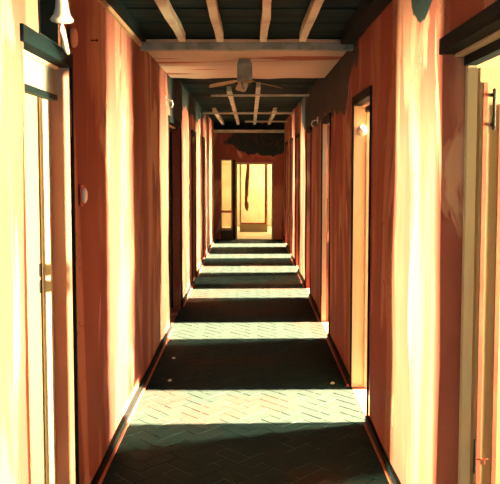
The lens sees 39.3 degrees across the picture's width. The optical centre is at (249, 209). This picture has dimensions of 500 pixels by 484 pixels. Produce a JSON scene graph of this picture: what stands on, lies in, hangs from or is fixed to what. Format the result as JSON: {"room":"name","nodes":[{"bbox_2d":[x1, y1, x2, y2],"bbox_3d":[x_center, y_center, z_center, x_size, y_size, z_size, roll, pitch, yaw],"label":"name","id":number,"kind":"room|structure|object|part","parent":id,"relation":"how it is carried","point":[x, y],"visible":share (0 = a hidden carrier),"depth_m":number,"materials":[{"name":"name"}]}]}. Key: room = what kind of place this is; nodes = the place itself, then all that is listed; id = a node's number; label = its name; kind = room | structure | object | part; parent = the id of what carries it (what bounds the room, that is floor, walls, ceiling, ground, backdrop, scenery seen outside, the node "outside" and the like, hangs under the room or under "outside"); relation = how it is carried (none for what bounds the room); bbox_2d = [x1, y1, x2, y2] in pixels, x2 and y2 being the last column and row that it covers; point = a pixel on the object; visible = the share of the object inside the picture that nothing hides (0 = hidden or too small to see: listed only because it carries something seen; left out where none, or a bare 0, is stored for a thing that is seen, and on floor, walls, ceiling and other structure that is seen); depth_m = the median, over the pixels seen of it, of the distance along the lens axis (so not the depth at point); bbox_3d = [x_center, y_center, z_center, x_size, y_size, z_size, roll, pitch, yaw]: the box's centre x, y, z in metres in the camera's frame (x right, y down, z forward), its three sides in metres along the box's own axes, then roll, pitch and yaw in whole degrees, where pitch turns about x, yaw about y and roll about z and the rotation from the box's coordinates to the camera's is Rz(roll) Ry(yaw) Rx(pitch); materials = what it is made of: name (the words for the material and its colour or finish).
{"room":"hotel corridor","nodes":[
{"label":"hotel corridor","id":0,"kind":"room"},
{"bbox_2d":[39,103,46,483],"bbox_3d":[-3.023,0.210,2.318,4.220,2.730,2.300,0,4,0],"label":"wall","id":1,"kind":"structure","parent":0,"point":[39,103],"depth_m":3.42,"materials":[{"name":"beige paint"}]},
{"bbox_2d":[0,0,213,483],"bbox_3d":[-0.958,-0.103,7.298,0.310,2.730,16.980,0,4,0],"label":"wall","id":2,"kind":"structure","parent":0,"point":[121,112],"depth_m":3.92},
{"bbox_2d":[20,23,78,483],"bbox_3d":[-1.173,0.399,2.877,0.752,2.162,0.692,0,4,0],"label":"door","id":3,"kind":"structure","parent":2,"relation":"in","point":[47,70],"depth_m":3.18,"materials":[{"name":"paint"}]},
{"bbox_3d":[-0.880,-0.554,2.806,0.015,0.124,0.622,0,4,0],"label":"transom panel","id":4,"kind":"part","parent":3,"relation":"part of","materials":[{"name":"white glass"}]},
{"bbox_3d":[-0.878,-0.480,2.810,0.040,0.025,0.622,0,4,0],"label":"transom rail","id":5,"kind":"part","parent":3,"relation":"part of","materials":[{"name":"wood"}]},
{"bbox_3d":[-0.921,0.434,3.198,0.040,2.053,0.029,0,4,0],"label":"frame post","id":6,"kind":"part","parent":3,"relation":"part of","materials":[{"name":"white paint"}]},
{"bbox_2d":[50,0,73,54],"bbox_3d":[-0.754,-0.772,2.871,0.091,0.250,0.341,0,4,-7],"label":"wall lamp","id":7,"kind":"object","parent":2,"relation":"attached to","point":[61,15],"visible":1,"depth_m":2.73,"materials":[{"name":"white paint"}]},
{"bbox_3d":[-0.738,-0.811,2.744,0.092,0.155,0.092,0,4,0],"label":"lamp shade","id":8,"kind":"part","parent":7,"relation":"part of","materials":[{"name":"white glass"}]},
{"bbox_3d":[-0.760,-0.711,2.882,0.035,0.125,0.284,-1,4,-13],"label":"lamp arm","id":9,"kind":"part","parent":7,"relation":"part of","materials":[{"name":"white metal"}]},
{"bbox_2d":[70,27,77,47],"bbox_3d":[-0.793,-0.780,3.167,0.019,0.090,0.090,0,4,0],"label":"junction cover","id":10,"kind":"object","parent":2,"relation":"attached to","point":[73,32],"visible":1,"depth_m":3.14,"materials":[{"name":"pink paint"}]},
{"bbox_2d":[79,185,87,205],"bbox_3d":[-0.790,-0.069,3.332,0.033,0.100,0.060,0,4,0],"label":"light switch","id":11,"kind":"object","parent":2,"relation":"attached to","point":[83,194],"visible":1,"depth_m":3.31,"materials":[{"name":"paint"}]},
{"bbox_2d":[79,185,83,205],"bbox_3d":[-0.801,-0.069,3.332,0.011,0.100,0.060,0,4,0],"label":"switch plate","id":12,"kind":"object","parent":11,"relation":"attached to","point":[81,187],"depth_m":3.31,"materials":[{"name":"paint"}]},
{"bbox_2d":[97,0,141,45],"bbox_3d":[-0.802,-1.014,1.940,0.022,0.030,6.400,0,4,0],"label":"trim","id":13,"kind":"structure","parent":2,"relation":"attached to","point":[103,3],"depth_m":4.31,"materials":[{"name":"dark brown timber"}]},
{"bbox_2d":[106,0,145,41],"bbox_3d":[-0.788,-1.062,1.937,0.050,0.063,6.400,0,4,0],"label":"trim","id":14,"kind":"structure","parent":2,"relation":"attached to","point":[119,8],"depth_m":4.40,"materials":[{"name":"wood"}]},
{"bbox_2d":[90,237,215,483],"bbox_3d":[-0.802,1.171,7.378,0.046,0.055,16.960,0,4,0],"label":"baseboard","id":15,"kind":"structure","parent":2,"relation":"attached to","point":[122,427],"depth_m":4.76,"materials":[{"name":"paint"}]},
{"bbox_2d":[165,96,173,107],"bbox_3d":[-0.771,-1.033,6.698,0.087,0.118,0.036,0,4,0],"label":"wall lamp","id":16,"kind":"object","parent":2,"relation":"attached to","point":[165,96],"visible":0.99,"depth_m":6.69,"materials":[{"name":"white metal"}]},
{"bbox_2d":[168,115,181,325],"bbox_3d":[-0.870,0.103,7.582,0.146,2.162,1.202,0,4,0],"label":"door","id":17,"kind":"structure","parent":2,"relation":"in","point":[173,123],"depth_m":8.11,"materials":[{"name":"white paint"}]},
{"bbox_3d":[-0.921,0.121,8.158,0.040,2.053,0.029,0,4,0],"label":"frame post","id":18,"kind":"part","parent":17,"relation":"part of","materials":[{"name":"brown wood"}]},
{"bbox_2d":[191,130,196,280],"bbox_3d":[-0.870,-0.054,10.088,0.146,2.162,0.682,0,4,0],"label":"door","id":19,"kind":"structure","parent":2,"relation":"in","point":[193,133],"depth_m":9.81,"materials":[{"name":"white paint"}]},
{"bbox_2d":[202,136,205,258],"bbox_3d":[-0.870,-0.194,12.308,0.146,2.162,0.632,0,4,0],"label":"door","id":20,"kind":"structure","parent":2,"relation":"in","point":[203,138],"depth_m":12.57,"materials":[{"name":"white paint"}]},
{"bbox_2d":[168,212,171,308],"bbox_3d":[-3.023,-0.139,7.857,4.220,2.730,2.800,0,4,0],"label":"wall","id":21,"kind":"structure","parent":0,"point":[168,212],"depth_m":9.24,"materials":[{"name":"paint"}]},
{"bbox_2d":[120,0,362,121],"bbox_3d":[-0.024,-1.428,7.265,1.778,0.142,17.080,0,4,0],"label":"ceiling","id":22,"kind":"structure","parent":0,"point":[295,72],"depth_m":5.55,"materials":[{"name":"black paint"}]},
{"bbox_2d":[154,0,185,41],"bbox_3d":[-0.496,-1.113,2.736,0.062,0.062,4.800,0,4,0],"label":"joist","id":23,"kind":"object","parent":22,"relation":"attached to","point":[165,6],"visible":1,"depth_m":4.38,"materials":[{"name":"brown wood"}]},
{"bbox_2d":[206,0,223,41],"bbox_3d":[-0.219,-1.113,2.736,0.057,0.062,4.800,0,4,0],"label":"joist","id":24,"kind":"object","parent":22,"relation":"attached to","point":[212,5],"visible":1,"depth_m":4.38,"materials":[{"name":"brown wood"}]},
{"bbox_2d":[212,108,223,124],"bbox_3d":[-0.602,-1.795,13.564,0.061,0.061,3.800,0,4,0],"label":"joist","id":25,"kind":"object","parent":22,"relation":"attached to","point":[218,116],"visible":0.91,"depth_m":13.17,"materials":[{"name":"brown wood"}]},
{"bbox_2d":[226,86,238,124],"bbox_3d":[-0.259,-1.695,11.992,0.065,0.062,6.950,0,4,0],"label":"joist","id":26,"kind":"object","parent":22,"relation":"attached to","point":[229,90],"visible":0.91,"depth_m":10.23,"materials":[{"name":"brown wood"}]},
{"bbox_2d":[209,59,280,91],"bbox_3d":[-0.041,-1.148,5.945,0.495,0.254,0.481,3,5,37],"label":"ceiling fan","id":27,"kind":"object","parent":22,"relation":"hanging from","point":[244,66],"visible":1,"depth_m":5.88,"materials":[{"name":"grey metal"}]},
{"bbox_3d":[-0.218,-1.068,5.920,0.250,0.062,0.090,-1,4,-8],"label":"blade","id":28,"kind":"part","parent":27,"relation":"part of","materials":[{"name":"white paint"}]},
{"bbox_3d":[-0.071,-1.079,6.128,0.090,0.066,0.270,-1,4,-8],"label":"blade","id":29,"kind":"part","parent":27,"relation":"part of","materials":[{"name":"white paint"}]},
{"bbox_3d":[-0.045,-1.165,5.939,0.130,0.160,0.130,0,4,0],"label":"motor","id":30,"kind":"part","parent":27,"relation":"part of","materials":[{"name":"grey metal"}]},
{"bbox_3d":[-0.021,-1.059,5.772,0.090,0.062,0.250,-1,4,-8],"label":"blade","id":31,"kind":"part","parent":27,"relation":"part of","materials":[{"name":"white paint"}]},
{"bbox_2d":[140,42,352,51],"bbox_3d":[-0.024,-1.209,5.189,1.570,0.058,0.070,0,4,0],"label":"cross beam","id":32,"kind":"structure","parent":22,"relation":"attached to","point":[146,46],"depth_m":5.15,"materials":[{"name":"grey wood"}]},
{"bbox_2d":[202,112,293,113],"bbox_3d":[-0.024,-1.649,11.945,1.570,0.028,0.050,0,4,0],"label":"cross beam","id":33,"kind":"structure","parent":22,"relation":"attached to","point":[202,112],"depth_m":11.92,"materials":[{"name":"brown wood"}]},
{"bbox_2d":[253,82,260,124],"bbox_3d":[0.101,-1.683,11.793,0.063,0.061,7.350,0,4,0],"label":"joist","id":34,"kind":"object","parent":22,"relation":"attached to","point":[258,85],"visible":0.9,"depth_m":9.89,"materials":[{"name":"brown wood"}]},
{"bbox_2d":[211,94,308,96],"bbox_3d":[0.128,-1.465,8.951,1.255,0.024,0.050,0,4,0],"label":"cross beam","id":35,"kind":"structure","parent":22,"relation":"attached to","point":[232,95],"depth_m":8.93,"materials":[{"name":"wood"}]},
{"bbox_2d":[260,0,271,41],"bbox_3d":[0.100,-1.113,2.736,0.059,0.061,4.800,0,4,0],"label":"joist","id":36,"kind":"object","parent":22,"relation":"attached to","point":[266,6],"visible":1,"depth_m":4.39,"materials":[{"name":"brown wood"}]},
{"bbox_2d":[245,121,287,121],"bbox_3d":[0.331,-1.786,14.141,0.861,0.031,0.050,0,4,0],"label":"cross beam","id":37,"kind":"structure","parent":22,"relation":"attached to","point":[245,121],"depth_m":14.11,"materials":[{"name":"beige wood"}]},
{"bbox_2d":[268,108,276,124],"bbox_3d":[0.421,-1.794,13.564,0.062,0.063,3.800,0,4,0],"label":"joist","id":38,"kind":"object","parent":22,"relation":"attached to","point":[274,109],"visible":0.79,"depth_m":12.92,"materials":[{"name":"beige wood"}]},
{"bbox_2d":[299,0,323,41],"bbox_3d":[0.384,-1.113,2.736,0.057,0.062,4.800,0,4,0],"label":"joist","id":39,"kind":"object","parent":22,"relation":"attached to","point":[313,10],"visible":1,"depth_m":4.40,"materials":[{"name":"brown wood"}]},
{"bbox_2d":[101,239,389,483],"bbox_3d":[-0.024,1.230,7.347,1.578,0.062,17.050,0,4,0],"label":"floor","id":40,"kind":"structure","parent":0,"point":[250,397],"depth_m":4.99,"materials":[{"name":"brick"}]},
{"bbox_2d":[220,230,231,239],"bbox_3d":[-0.530,0.559,15.736,0.264,0.223,0.214,0,4,0],"label":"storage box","id":41,"kind":"object","parent":40,"relation":"on","point":[225,234],"visible":1,"depth_m":15.64,"materials":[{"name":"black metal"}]},
{"bbox_2d":[214,122,283,238],"bbox_3d":[-0.024,-0.641,15.841,1.778,2.730,0.140,0,4,0],"label":"wall","id":42,"kind":"structure","parent":0,"point":[239,147],"depth_m":15.73,"materials":[{"name":"paint"}]},
{"bbox_2d":[221,160,231,228],"bbox_3d":[-0.530,-0.351,15.813,0.250,1.565,0.072,0,4,0],"label":"window","id":43,"kind":"structure","parent":42,"relation":"in","point":[226,165],"depth_m":15.82,"materials":[{"name":"yellow glass"}]},
{"bbox_2d":[213,130,283,132],"bbox_3d":[-0.024,-1.751,15.581,1.570,0.062,0.200,0,4,0],"label":"cross beam","id":44,"kind":"structure","parent":42,"relation":"attached to","point":[214,131],"depth_m":15.48,"materials":[{"name":"beige wood"}]},
{"bbox_2d":[233,160,272,239],"bbox_3d":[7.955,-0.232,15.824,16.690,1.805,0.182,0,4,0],"label":"door","id":45,"kind":"structure","parent":42,"relation":"in","point":[233,160],"depth_m":15.77,"materials":[{"name":"beige paint"}]},
{"bbox_3d":[-0.361,-0.231,15.782,0.058,1.800,0.030,0,4,0],"label":"dark post","id":46,"kind":"part","parent":45,"relation":"part of","materials":[{"name":"black wood"}]},
{"bbox_2d":[237,164,271,237],"bbox_3d":[0.000,-0.766,17.597,2.800,2.760,3.380,0,4,0],"label":"wall","id":47,"kind":"structure","parent":0,"point":[255,213],"depth_m":19.20,"materials":[{"name":"beige paint"}]},
{"bbox_2d":[240,164,267,231],"bbox_3d":[0.090,-0.337,17.614,0.700,1.780,0.044,0,4,0],"label":"screen","id":48,"kind":"object","parent":47,"relation":"on","point":[244,227],"visible":0.66,"depth_m":17.63,"materials":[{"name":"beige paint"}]},
{"bbox_3d":[0.090,0.452,17.663,0.620,0.200,0.016,0,4,0],"label":"panel","id":49,"kind":"part","parent":48,"relation":"part of","materials":[{"name":"beige paint"}]},
{"bbox_3d":[0.385,-0.429,17.608,0.030,1.495,0.044,0,4,0],"label":"post","id":50,"kind":"part","parent":48,"relation":"part of","materials":[{"name":"paint"}]},
{"bbox_3d":[0.000,-1.131,17.263,2.600,0.015,0.016,0,4,0],"label":"curtain rod","id":51,"kind":"object","parent":47,"relation":"attached to","visible":0},
{"bbox_2d":[244,164,249,210],"bbox_3d":[-0.072,-0.551,17.296,0.135,1.153,0.035,0,4,0],"label":"hanging cloth","id":52,"kind":"object","parent":51,"relation":"hanging from","point":[246,203],"visible":1,"depth_m":17.29,"materials":[{"name":"brown fabric"}]},
{"bbox_2d":[284,0,496,483],"bbox_3d":[0.810,-0.103,7.298,0.110,2.730,16.980,0,4,0],"label":"wall","id":53,"kind":"structure","parent":0,"point":[418,92],"depth_m":3.53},
{"bbox_2d":[285,141,287,229],"bbox_3d":[0.822,-0.342,14.653,0.146,2.162,0.732,0,4,0],"label":"door","id":54,"kind":"structure","parent":53,"relation":"in","point":[286,143],"depth_m":14.99,"materials":[{"name":"white paint"}]},
{"bbox_2d":[290,138,292,242],"bbox_3d":[0.822,-0.230,12.882,0.146,2.162,0.682,0,4,0],"label":"door","id":55,"kind":"structure","parent":53,"relation":"in","point":[291,139],"depth_m":12.59,"materials":[{"name":"white paint"}]},
{"bbox_2d":[295,133,299,268],"bbox_3d":[0.822,-0.127,11.235,0.146,2.162,0.782,0,4,0],"label":"door","id":56,"kind":"structure","parent":53,"relation":"in","point":[298,134],"depth_m":11.56,"materials":[{"name":"white paint"}]},
{"bbox_2d":[305,125,311,293],"bbox_3d":[0.822,0.007,9.114,0.146,2.162,0.732,0,4,0],"label":"door","id":57,"kind":"structure","parent":53,"relation":"in","point":[308,129],"depth_m":9.04,"materials":[{"name":"white paint"}]},
{"bbox_2d":[320,113,330,332],"bbox_3d":[0.822,0.137,7.043,0.146,2.162,0.782,0,4,0],"label":"door","id":58,"kind":"structure","parent":53,"relation":"in","point":[326,120],"depth_m":7.39,"materials":[{"name":"white paint"}]},
{"bbox_2d":[282,237,400,483],"bbox_3d":[0.754,1.171,7.378,0.046,0.055,16.960,0,4,0],"label":"baseboard","id":59,"kind":"structure","parent":53,"relation":"attached to","point":[392,477],"depth_m":4.43,"materials":[{"name":"paint"}]},
{"bbox_2d":[349,85,371,415],"bbox_3d":[1.170,0.276,4.828,0.842,2.162,0.782,0,4,0],"label":"door","id":60,"kind":"structure","parent":53,"relation":"in","point":[361,102],"depth_m":5.18,"materials":[{"name":"white paint"}]},
{"bbox_2d":[357,125,366,135],"bbox_3d":[0.810,-0.576,5.086,0.072,0.084,0.117,0,4,0],"label":"globe lamp","id":61,"kind":"object","parent":60,"relation":"attached to","point":[361,130],"visible":1,"depth_m":5.04,"materials":[{"name":"white glass"}]},
{"bbox_3d":[0.873,0.308,5.194,0.040,2.053,0.029,0,4,0],"label":"frame post","id":62,"kind":"part","parent":60,"relation":"part of","materials":[{"name":"white paint"}]},
{"bbox_2d":[341,0,391,43],"bbox_3d":[0.715,-1.054,1.938,0.100,0.080,6.400,0,4,0],"label":"trim","id":63,"kind":"structure","parent":53,"relation":"attached to","point":[368,11],"depth_m":4.33,"materials":[{"name":"brown wood"}]},
{"bbox_2d":[439,0,499,483],"bbox_3d":[1.215,0.440,2.228,0.932,2.162,1.232,0,4,0],"label":"door","id":64,"kind":"structure","parent":53,"relation":"in","point":[477,40],"depth_m":2.78,"materials":[{"name":"white paint"}]},
{"bbox_3d":[0.873,0.457,2.819,0.040,2.053,0.029,0,4,0],"label":"frame post","id":65,"kind":"part","parent":64,"relation":"part of","materials":[{"name":"white paint"}]},
{"bbox_3d":[0.947,-0.392,2.726,0.012,0.160,0.034,0,4,0],"label":"handle","id":66,"kind":"part","parent":64,"relation":"part of","materials":[{"name":"black metal"}]},
{"bbox_2d":[469,55,499,481],"bbox_3d":[2.975,0.241,1.819,4.220,2.730,2.500,0,4,0],"label":"wall","id":67,"kind":"structure","parent":0,"point":[494,62],"depth_m":2.97,"materials":[{"name":"beige paint"}]}
]}

